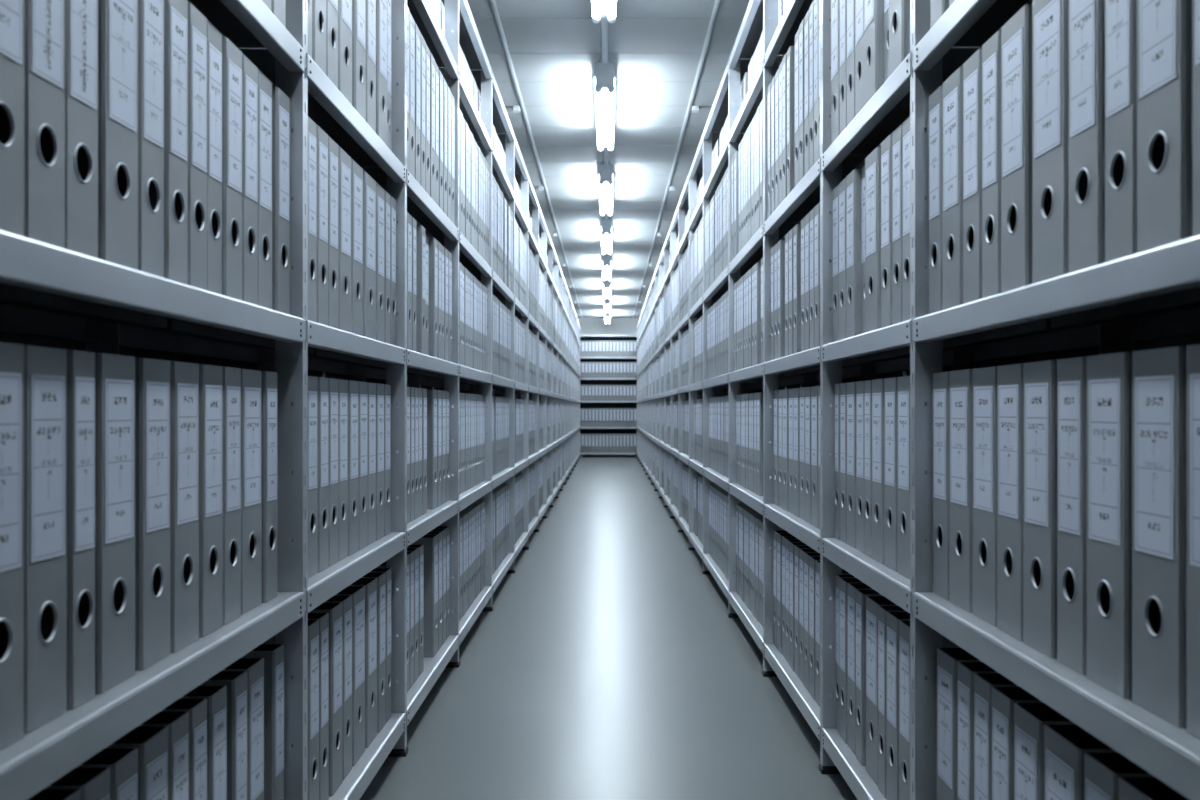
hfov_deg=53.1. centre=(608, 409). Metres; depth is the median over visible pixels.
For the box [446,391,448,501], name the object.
binder
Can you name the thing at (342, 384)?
binder
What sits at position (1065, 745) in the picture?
binder
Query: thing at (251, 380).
binder
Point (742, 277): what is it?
binder
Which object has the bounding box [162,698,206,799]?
binder
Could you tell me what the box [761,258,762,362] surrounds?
binder
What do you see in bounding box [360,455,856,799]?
floor
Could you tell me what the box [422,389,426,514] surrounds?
binder
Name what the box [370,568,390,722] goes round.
binder
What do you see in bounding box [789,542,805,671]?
binder
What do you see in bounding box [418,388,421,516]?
binder
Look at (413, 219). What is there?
binder
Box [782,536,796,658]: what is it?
binder
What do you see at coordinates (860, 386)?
binder
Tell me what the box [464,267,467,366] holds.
binder
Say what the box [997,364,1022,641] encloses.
binder
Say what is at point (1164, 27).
binder
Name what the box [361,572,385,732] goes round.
binder
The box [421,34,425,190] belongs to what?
binder
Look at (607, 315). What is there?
ceiling light
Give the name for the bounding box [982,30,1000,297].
binder
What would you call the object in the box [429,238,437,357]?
binder
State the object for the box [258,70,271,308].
binder
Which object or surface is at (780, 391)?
binder
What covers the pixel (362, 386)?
binder
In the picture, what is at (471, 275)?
binder
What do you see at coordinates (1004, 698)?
binder
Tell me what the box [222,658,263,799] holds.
binder
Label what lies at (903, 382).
binder
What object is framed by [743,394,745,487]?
binder
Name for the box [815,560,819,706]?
binder
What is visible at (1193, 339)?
wall
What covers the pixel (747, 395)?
binder
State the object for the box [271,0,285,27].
binder
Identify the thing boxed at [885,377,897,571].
binder
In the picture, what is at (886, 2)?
binder
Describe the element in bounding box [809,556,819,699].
binder
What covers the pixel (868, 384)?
binder
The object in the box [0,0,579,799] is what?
shelving rack
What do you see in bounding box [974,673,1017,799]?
binder
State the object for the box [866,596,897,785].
binder
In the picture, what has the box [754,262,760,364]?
binder
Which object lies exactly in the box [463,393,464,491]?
binder
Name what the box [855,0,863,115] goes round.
binder
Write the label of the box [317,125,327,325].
binder
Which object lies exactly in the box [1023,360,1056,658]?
binder
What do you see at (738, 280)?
binder
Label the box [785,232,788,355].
binder
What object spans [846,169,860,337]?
binder
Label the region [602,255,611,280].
ceiling light
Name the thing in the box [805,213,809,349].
binder
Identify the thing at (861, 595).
binder
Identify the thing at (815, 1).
binder
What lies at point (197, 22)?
binder
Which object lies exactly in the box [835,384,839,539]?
binder
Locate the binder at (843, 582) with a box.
[839,578,862,743]
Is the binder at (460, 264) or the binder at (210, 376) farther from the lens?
the binder at (460, 264)
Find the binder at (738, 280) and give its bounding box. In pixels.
[737,280,738,369]
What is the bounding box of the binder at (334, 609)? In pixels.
[309,602,341,796]
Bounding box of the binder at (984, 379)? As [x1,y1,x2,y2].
[973,366,996,626]
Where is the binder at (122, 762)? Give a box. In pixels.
[78,747,137,799]
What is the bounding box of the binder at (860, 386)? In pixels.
[856,381,864,553]
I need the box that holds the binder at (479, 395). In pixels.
[479,395,480,483]
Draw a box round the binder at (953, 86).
[943,66,962,309]
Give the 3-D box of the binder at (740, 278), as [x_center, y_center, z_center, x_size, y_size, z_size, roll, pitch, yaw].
[0.591,-0.294,4.161,0.273,0.318,0.070,0,0,0]
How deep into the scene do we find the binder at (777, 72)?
3.20 m
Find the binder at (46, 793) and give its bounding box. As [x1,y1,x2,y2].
[28,788,80,799]
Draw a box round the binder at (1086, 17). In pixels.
[1069,0,1104,272]
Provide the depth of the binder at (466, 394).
3.90 m
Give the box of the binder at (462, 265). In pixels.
[462,265,463,365]
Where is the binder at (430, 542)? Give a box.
[411,535,437,656]
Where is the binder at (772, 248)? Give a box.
[771,246,773,359]
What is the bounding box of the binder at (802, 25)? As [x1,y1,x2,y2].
[799,18,804,181]
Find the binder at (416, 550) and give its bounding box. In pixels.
[407,548,418,682]
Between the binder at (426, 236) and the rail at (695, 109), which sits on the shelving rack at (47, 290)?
the binder at (426, 236)
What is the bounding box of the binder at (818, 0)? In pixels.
[818,0,830,158]
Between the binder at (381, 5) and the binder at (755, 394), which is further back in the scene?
the binder at (755, 394)
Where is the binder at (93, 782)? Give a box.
[46,767,109,799]
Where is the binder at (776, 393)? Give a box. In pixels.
[774,390,778,505]
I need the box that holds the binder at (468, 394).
[468,394,469,489]
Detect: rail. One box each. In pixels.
[490,0,582,317]
[632,0,719,317]
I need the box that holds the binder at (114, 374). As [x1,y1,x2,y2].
[95,353,134,693]
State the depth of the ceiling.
6.01 m
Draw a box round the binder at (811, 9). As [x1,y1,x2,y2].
[809,0,813,169]
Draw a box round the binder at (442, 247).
[441,245,443,359]
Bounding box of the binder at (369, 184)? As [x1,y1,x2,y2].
[363,171,375,339]
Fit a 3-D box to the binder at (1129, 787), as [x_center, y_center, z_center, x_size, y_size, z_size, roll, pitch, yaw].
[0.609,0.500,1.074,0.273,0.318,0.085,0,0,0]
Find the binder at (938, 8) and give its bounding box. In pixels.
[930,0,948,28]
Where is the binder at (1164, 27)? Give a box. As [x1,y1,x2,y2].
[1137,0,1192,252]
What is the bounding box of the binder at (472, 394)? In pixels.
[472,394,473,486]
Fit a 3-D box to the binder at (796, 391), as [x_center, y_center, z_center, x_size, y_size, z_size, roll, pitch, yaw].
[0.601,0.106,2.985,0.273,0.318,0.085,0,0,0]
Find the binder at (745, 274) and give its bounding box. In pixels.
[744,274,745,367]
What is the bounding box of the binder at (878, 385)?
[872,379,884,564]
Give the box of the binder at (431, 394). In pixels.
[427,390,436,508]
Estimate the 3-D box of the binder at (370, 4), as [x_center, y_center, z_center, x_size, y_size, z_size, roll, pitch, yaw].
[-0.589,-0.718,2.301,0.273,0.376,0.088,0,0,0]
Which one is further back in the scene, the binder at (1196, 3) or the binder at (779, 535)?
the binder at (779, 535)
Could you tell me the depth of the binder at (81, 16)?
1.07 m
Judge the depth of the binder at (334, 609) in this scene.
2.07 m
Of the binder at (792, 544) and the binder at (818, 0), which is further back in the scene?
the binder at (792, 544)
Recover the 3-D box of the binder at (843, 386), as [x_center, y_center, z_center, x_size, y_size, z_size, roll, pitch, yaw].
[0.605,0.106,2.404,0.273,0.318,0.061,0,0,0]
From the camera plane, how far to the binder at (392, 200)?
2.56 m
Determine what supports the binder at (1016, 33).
on the shelving rack at (1154, 293)
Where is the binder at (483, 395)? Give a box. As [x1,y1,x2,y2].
[483,395,484,480]
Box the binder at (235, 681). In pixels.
[201,671,246,799]
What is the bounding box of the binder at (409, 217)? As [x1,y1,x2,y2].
[407,212,411,349]
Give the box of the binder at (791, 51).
[787,46,794,195]
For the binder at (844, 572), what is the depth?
2.53 m
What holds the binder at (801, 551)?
on the shelving rack at (1154, 293)
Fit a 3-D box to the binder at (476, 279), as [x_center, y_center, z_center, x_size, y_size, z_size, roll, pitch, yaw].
[-0.593,-0.294,4.157,0.273,0.318,0.072,0,0,0]
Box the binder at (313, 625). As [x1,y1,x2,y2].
[262,620,318,799]
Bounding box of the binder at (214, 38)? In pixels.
[207,21,221,293]
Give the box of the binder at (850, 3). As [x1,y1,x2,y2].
[847,0,854,125]
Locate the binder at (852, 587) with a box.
[848,583,871,755]
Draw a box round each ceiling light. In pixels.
[591,0,616,22]
[594,63,614,151]
[598,164,612,215]
[601,219,611,254]
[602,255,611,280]
[603,279,610,298]
[604,298,610,312]
[604,312,609,323]
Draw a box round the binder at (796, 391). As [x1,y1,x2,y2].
[793,388,799,517]
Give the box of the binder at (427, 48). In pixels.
[426,44,429,195]
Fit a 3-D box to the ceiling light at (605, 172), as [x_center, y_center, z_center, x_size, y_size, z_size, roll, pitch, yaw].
[-0.016,-1.445,7.980,0.091,0.122,1.240,0,0,0]
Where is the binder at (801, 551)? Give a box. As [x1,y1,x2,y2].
[799,549,816,684]
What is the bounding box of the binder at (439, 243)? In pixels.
[438,241,440,358]
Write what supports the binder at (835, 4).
on the shelving rack at (1154, 293)
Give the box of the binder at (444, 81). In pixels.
[443,78,446,214]
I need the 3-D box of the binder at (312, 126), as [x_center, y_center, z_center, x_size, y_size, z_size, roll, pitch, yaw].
[-0.599,-0.294,1.877,0.273,0.318,0.063,0,0,0]
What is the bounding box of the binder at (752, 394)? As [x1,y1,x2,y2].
[751,393,753,491]
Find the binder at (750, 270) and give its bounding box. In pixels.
[749,268,751,366]
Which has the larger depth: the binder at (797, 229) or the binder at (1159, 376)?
the binder at (797, 229)
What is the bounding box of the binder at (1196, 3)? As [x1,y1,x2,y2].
[1193,0,1199,235]
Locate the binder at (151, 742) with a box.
[108,726,167,799]
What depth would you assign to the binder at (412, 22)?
2.76 m
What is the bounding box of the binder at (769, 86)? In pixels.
[768,83,770,217]
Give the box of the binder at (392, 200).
[390,196,395,345]
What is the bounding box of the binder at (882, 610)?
[878,606,904,798]
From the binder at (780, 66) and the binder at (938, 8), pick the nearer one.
the binder at (938, 8)
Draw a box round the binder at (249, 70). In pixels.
[242,54,257,304]
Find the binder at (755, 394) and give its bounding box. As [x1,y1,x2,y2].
[754,393,756,493]
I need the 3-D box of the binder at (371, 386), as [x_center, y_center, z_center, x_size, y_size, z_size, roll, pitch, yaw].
[-0.604,0.106,2.380,0.273,0.318,0.081,0,0,0]
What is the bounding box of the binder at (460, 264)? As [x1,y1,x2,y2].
[459,262,461,364]
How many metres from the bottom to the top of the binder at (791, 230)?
0.318 m
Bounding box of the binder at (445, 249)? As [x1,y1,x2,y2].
[444,248,447,360]
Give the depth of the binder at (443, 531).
3.39 m
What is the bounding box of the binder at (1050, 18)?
[1032,0,1068,283]
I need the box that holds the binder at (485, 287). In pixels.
[485,287,486,371]
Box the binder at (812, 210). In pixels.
[810,208,813,348]
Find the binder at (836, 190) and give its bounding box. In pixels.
[833,185,838,341]
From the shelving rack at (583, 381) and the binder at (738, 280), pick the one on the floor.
the shelving rack at (583, 381)
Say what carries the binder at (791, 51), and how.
on the shelving rack at (1154, 293)
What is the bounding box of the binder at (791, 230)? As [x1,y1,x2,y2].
[789,228,792,354]
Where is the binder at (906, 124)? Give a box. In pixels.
[903,117,926,320]
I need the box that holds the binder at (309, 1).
[308,0,311,57]
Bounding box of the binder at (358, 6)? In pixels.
[352,0,365,120]
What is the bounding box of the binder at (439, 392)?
[437,390,441,506]
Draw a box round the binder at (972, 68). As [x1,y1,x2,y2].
[963,48,981,303]
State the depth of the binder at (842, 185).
2.37 m
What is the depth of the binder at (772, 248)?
3.35 m
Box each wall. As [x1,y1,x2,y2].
[0,331,539,401]
[577,318,639,454]
[697,334,1199,398]
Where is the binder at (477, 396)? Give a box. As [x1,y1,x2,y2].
[476,395,478,484]
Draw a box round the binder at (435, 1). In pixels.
[434,0,436,18]
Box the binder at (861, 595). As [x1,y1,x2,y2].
[856,589,882,765]
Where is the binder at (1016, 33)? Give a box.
[1001,4,1031,292]
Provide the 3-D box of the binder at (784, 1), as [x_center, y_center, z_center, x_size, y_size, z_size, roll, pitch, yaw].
[0.611,-1.103,3.351,0.241,0.200,0.067,0,0,0]
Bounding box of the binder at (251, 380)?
[241,369,261,614]
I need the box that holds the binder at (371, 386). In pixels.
[368,383,375,544]
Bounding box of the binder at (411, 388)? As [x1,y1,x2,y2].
[410,387,413,521]
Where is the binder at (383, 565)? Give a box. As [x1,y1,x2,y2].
[376,562,397,682]
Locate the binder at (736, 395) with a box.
[736,395,737,483]
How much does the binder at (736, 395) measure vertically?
0.318 m
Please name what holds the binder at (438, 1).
on the shelving rack at (47, 290)
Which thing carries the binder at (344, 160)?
on the shelving rack at (47, 290)
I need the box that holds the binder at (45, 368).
[24,345,66,733]
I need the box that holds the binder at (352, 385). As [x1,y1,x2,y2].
[348,380,357,555]
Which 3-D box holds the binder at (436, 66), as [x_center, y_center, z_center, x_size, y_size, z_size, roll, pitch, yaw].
[-0.586,-0.718,3.155,0.273,0.376,0.073,0,0,0]
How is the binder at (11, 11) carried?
on the shelving rack at (47, 290)
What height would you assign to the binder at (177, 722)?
0.318 m
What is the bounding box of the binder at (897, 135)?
[892,124,902,324]
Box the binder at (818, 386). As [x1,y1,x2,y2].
[818,386,819,528]
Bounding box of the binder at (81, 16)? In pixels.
[65,0,97,257]
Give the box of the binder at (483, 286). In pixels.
[482,284,484,371]
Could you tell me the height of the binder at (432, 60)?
0.376 m
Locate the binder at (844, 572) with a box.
[829,569,850,695]
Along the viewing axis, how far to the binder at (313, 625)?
1.91 m
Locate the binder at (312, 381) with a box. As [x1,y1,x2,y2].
[291,376,317,577]
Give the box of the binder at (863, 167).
[861,165,864,333]
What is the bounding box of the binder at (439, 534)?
[426,532,441,650]
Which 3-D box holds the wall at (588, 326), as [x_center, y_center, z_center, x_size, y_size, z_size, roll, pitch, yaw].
[0.000,-0.406,19.800,1.720,2.322,0.100,0,0,0]
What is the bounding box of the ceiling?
[467,0,749,317]
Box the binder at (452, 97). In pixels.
[451,93,454,224]
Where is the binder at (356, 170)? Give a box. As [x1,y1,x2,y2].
[351,159,362,335]
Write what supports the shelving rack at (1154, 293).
on the floor
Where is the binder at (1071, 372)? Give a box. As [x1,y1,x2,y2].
[1057,357,1086,675]
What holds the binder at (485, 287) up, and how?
on the shelving rack at (47, 290)
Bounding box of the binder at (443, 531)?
[430,529,445,644]
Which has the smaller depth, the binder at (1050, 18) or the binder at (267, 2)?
the binder at (1050, 18)
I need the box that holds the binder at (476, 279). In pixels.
[476,279,477,369]
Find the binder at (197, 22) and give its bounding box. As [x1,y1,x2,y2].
[188,2,206,289]
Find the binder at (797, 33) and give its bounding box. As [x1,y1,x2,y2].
[795,29,798,185]
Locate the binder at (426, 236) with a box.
[425,234,428,354]
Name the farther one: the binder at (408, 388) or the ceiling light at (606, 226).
the ceiling light at (606, 226)
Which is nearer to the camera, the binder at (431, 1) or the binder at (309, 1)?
the binder at (309, 1)
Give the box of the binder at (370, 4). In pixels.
[366,0,375,132]
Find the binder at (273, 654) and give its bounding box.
[241,644,283,799]
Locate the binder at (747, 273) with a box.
[746,271,748,367]
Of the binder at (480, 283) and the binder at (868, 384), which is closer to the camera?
the binder at (868, 384)
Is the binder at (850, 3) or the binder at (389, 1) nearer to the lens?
the binder at (850, 3)
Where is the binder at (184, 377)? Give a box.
[170,361,198,652]
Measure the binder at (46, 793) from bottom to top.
0.318 m
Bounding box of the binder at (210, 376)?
[199,364,222,637]
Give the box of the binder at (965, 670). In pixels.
[957,662,997,799]
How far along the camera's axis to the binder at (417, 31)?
2.83 m
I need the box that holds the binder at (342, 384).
[338,379,347,560]
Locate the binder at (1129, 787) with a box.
[1118,776,1188,799]
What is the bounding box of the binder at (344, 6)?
[338,0,351,104]
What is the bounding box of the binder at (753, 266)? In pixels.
[752,266,753,365]
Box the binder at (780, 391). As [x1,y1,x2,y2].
[779,390,781,507]
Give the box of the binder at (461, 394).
[460,393,462,493]
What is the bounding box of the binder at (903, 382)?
[898,376,926,579]
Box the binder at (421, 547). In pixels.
[407,545,423,675]
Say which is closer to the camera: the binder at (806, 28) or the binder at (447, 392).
the binder at (806, 28)
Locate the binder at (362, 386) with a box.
[358,382,367,550]
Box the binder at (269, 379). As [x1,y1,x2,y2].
[262,371,276,602]
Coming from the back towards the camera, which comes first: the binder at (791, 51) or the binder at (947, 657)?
the binder at (791, 51)
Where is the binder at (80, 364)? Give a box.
[67,350,94,709]
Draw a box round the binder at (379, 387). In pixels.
[376,383,383,540]
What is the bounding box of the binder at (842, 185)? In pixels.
[839,178,845,339]
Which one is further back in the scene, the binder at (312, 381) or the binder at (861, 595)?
the binder at (861, 595)
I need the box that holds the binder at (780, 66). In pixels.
[779,62,781,204]
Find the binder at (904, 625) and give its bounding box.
[899,620,958,799]
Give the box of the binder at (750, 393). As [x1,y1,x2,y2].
[749,393,750,490]
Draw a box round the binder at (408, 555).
[407,554,409,692]
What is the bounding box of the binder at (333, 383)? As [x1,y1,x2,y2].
[329,378,337,566]
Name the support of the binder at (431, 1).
on the shelving rack at (47, 290)
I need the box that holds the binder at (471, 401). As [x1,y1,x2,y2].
[470,394,472,488]
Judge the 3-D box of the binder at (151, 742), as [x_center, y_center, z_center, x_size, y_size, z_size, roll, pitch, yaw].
[-0.609,0.500,1.259,0.273,0.318,0.072,0,0,0]
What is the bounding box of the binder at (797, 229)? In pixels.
[793,224,800,353]
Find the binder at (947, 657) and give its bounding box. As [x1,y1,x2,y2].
[937,647,981,799]
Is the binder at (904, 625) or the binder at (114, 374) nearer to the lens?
the binder at (114, 374)
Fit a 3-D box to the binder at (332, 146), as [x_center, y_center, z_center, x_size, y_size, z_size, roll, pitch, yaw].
[-0.598,-0.294,2.022,0.273,0.318,0.073,0,0,0]
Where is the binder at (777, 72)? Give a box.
[775,68,778,209]
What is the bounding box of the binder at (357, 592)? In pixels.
[336,586,364,766]
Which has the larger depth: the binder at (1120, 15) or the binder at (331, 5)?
the binder at (331, 5)
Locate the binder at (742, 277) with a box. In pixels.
[741,276,743,368]
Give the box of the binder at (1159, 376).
[1132,346,1186,728]
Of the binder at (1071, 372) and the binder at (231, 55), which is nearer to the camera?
the binder at (1071, 372)
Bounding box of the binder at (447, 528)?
[435,526,449,639]
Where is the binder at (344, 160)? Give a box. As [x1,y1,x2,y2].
[338,147,350,331]
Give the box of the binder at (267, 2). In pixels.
[262,0,270,9]
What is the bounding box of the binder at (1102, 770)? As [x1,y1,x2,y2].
[1084,752,1152,799]
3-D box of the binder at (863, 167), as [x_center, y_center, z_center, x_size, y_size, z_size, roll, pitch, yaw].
[0.610,-0.294,2.214,0.273,0.318,0.086,0,0,0]
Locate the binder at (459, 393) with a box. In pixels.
[459,393,459,494]
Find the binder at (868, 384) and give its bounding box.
[864,380,871,557]
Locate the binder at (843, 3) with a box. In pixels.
[840,0,846,133]
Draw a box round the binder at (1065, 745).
[1044,724,1116,799]
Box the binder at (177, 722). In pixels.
[139,711,188,799]
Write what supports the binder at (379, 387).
on the shelving rack at (47, 290)
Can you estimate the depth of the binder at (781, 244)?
3.20 m
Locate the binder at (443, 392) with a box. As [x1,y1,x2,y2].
[442,391,445,503]
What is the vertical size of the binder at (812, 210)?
0.318 m
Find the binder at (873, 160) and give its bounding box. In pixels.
[865,147,880,332]
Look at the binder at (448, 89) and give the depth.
3.37 m
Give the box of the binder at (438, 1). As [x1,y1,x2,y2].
[437,0,440,27]
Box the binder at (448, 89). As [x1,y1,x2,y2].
[447,85,450,219]
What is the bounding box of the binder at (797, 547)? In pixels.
[795,545,811,677]
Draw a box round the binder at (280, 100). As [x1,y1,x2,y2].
[272,87,289,313]
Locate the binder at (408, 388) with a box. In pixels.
[407,387,409,523]
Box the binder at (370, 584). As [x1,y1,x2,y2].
[349,578,376,748]
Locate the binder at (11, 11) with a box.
[0,0,23,235]
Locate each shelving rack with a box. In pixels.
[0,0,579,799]
[580,335,636,453]
[637,0,1199,799]
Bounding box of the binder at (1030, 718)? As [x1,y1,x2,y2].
[1014,702,1074,799]
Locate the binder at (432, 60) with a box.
[430,52,434,200]
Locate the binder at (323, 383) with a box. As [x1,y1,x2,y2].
[318,377,328,572]
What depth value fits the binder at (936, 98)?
1.70 m
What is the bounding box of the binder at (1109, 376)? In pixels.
[1087,352,1131,698]
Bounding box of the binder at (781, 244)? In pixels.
[777,240,784,357]
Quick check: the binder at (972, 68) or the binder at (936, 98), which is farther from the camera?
the binder at (936, 98)
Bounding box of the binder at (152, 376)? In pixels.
[135,358,169,670]
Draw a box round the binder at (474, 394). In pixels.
[474,394,475,485]
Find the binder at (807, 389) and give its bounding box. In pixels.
[805,387,810,523]
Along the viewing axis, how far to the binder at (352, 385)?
2.20 m
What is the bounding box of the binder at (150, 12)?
[138,0,163,276]
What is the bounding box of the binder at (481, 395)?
[481,395,482,481]
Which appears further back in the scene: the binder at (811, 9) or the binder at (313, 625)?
the binder at (811, 9)
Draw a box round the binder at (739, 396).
[738,394,740,484]
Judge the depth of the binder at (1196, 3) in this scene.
0.95 m
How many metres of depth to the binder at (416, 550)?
2.92 m
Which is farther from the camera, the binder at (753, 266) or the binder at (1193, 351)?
the binder at (753, 266)
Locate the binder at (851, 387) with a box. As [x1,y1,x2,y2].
[847,382,855,548]
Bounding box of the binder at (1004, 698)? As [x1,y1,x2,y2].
[992,686,1041,799]
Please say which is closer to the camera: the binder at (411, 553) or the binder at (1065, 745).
the binder at (1065, 745)
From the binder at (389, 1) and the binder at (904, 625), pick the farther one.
the binder at (389, 1)
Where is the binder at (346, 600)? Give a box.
[325,595,351,780]
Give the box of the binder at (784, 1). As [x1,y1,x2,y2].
[783,0,786,12]
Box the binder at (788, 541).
[786,539,801,664]
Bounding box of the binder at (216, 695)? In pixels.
[181,685,226,799]
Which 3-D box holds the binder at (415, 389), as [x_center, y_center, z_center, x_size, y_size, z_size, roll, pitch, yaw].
[-0.601,0.106,2.916,0.273,0.318,0.055,0,0,0]
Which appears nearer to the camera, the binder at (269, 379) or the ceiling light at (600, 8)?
the binder at (269, 379)
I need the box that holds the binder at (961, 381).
[950,369,972,612]
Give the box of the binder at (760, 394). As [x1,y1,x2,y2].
[757,392,762,495]
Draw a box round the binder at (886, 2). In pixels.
[884,0,888,82]
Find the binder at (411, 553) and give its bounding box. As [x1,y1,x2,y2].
[407,551,413,687]
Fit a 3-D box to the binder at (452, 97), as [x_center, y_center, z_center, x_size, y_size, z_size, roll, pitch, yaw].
[-0.585,-0.718,3.468,0.273,0.376,0.077,0,0,0]
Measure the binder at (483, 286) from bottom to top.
0.318 m
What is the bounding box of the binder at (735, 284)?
[734,282,736,370]
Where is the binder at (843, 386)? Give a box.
[840,383,846,543]
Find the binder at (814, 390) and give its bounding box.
[811,386,817,527]
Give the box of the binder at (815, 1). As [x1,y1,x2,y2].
[814,0,817,163]
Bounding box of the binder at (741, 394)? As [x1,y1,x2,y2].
[741,394,742,485]
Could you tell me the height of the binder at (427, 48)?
0.376 m
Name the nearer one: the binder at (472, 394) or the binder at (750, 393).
the binder at (750, 393)
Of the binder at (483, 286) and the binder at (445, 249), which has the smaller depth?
the binder at (445, 249)
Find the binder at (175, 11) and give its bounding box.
[164,0,187,284]
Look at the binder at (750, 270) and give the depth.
3.85 m
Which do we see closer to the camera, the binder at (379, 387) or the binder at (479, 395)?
the binder at (379, 387)
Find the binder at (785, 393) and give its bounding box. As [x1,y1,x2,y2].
[782,389,788,511]
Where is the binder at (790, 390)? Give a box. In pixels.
[789,389,792,513]
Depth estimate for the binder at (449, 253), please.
3.45 m
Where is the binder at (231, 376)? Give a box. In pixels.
[223,367,240,625]
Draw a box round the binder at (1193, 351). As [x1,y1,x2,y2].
[1187,344,1199,738]
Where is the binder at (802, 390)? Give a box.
[800,387,804,520]
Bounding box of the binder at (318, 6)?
[312,0,325,73]
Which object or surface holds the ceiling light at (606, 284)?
attached to the ceiling
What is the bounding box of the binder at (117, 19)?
[98,0,137,269]
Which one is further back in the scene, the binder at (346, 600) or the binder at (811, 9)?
the binder at (811, 9)
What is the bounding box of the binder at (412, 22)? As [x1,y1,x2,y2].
[410,13,414,177]
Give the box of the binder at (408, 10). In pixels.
[396,6,409,171]
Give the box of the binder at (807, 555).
[804,552,819,691]
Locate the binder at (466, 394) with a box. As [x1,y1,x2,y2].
[465,393,467,490]
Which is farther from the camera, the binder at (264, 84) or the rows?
the rows
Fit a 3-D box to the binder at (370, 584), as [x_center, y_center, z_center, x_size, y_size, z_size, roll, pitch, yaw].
[-0.604,0.500,2.383,0.273,0.318,0.097,0,0,0]
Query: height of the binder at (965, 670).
0.318 m
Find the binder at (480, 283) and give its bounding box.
[480,283,481,370]
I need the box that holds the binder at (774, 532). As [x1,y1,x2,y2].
[773,531,787,647]
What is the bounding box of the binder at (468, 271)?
[468,271,469,366]
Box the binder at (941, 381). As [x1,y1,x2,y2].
[933,372,949,600]
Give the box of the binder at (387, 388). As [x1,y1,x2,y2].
[384,384,390,535]
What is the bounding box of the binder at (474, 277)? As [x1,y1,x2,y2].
[473,276,475,368]
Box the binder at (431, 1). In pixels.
[430,0,433,12]
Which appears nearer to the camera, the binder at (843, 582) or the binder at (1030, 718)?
the binder at (1030, 718)
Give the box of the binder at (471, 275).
[470,273,472,367]
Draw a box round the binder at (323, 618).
[308,613,328,799]
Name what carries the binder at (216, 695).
on the shelving rack at (47, 290)
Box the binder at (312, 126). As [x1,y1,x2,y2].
[291,117,316,321]
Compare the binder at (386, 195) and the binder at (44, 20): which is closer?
the binder at (44, 20)
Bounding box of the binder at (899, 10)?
[889,0,909,76]
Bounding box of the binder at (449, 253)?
[448,251,451,361]
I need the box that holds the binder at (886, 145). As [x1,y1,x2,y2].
[881,134,891,327]
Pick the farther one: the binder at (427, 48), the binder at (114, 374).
the binder at (427, 48)
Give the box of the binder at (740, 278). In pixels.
[739,278,740,369]
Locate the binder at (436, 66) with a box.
[435,62,438,205]
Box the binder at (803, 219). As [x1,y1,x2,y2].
[801,217,804,350]
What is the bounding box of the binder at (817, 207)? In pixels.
[814,203,819,347]
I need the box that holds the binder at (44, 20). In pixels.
[24,0,64,247]
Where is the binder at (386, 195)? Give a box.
[384,191,389,343]
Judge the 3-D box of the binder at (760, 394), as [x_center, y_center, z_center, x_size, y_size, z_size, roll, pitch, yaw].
[0.600,0.106,3.720,0.273,0.318,0.076,0,0,0]
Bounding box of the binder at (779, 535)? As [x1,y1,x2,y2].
[777,533,792,653]
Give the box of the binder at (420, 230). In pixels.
[416,225,425,353]
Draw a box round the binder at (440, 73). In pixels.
[439,70,442,210]
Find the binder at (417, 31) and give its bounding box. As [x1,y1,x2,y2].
[415,23,420,184]
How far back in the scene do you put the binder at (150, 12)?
1.22 m
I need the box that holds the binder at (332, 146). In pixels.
[328,136,337,328]
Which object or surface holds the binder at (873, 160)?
on the shelving rack at (1154, 293)
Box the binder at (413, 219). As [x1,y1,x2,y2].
[412,217,415,350]
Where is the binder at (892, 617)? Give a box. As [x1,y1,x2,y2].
[886,611,909,799]
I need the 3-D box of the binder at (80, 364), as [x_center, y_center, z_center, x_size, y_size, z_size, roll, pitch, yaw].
[-0.609,0.106,1.084,0.273,0.318,0.051,0,0,0]
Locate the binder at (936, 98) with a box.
[929,85,942,313]
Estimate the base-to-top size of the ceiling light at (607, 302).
0.122 m
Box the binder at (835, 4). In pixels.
[831,0,839,143]
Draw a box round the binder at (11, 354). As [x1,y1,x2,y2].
[0,342,23,749]
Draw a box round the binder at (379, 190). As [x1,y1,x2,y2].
[376,183,383,341]
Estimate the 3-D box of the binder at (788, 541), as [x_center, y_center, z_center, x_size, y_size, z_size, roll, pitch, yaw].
[0.601,0.500,3.125,0.273,0.318,0.068,0,0,0]
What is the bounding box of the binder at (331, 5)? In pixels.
[326,0,337,87]
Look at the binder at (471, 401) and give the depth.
4.04 m
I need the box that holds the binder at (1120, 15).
[1105,0,1136,261]
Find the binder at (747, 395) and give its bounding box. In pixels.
[746,394,748,489]
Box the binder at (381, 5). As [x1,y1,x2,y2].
[376,0,387,146]
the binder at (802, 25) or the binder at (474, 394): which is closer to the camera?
the binder at (802, 25)
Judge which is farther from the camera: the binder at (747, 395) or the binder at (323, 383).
the binder at (747, 395)
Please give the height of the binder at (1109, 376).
0.318 m
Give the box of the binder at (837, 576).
[835,575,855,732]
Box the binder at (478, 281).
[478,281,479,369]
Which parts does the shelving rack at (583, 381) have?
shelf, shelf, shelf, shelf, shelf, shelf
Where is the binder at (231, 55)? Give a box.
[222,37,241,299]
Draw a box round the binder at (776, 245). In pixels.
[774,243,777,358]
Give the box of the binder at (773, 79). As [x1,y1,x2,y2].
[771,76,774,213]
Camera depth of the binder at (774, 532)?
3.35 m
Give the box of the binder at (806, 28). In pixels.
[804,10,808,174]
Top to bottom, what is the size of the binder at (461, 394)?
0.318 m
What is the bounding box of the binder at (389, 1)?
[388,0,391,150]
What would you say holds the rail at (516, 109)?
attached to the ceiling
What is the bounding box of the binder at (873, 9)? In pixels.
[864,0,883,105]
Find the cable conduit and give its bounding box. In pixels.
[601,18,608,254]
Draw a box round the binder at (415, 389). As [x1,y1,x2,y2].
[414,388,417,519]
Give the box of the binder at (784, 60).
[782,53,786,200]
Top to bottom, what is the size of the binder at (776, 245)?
0.318 m

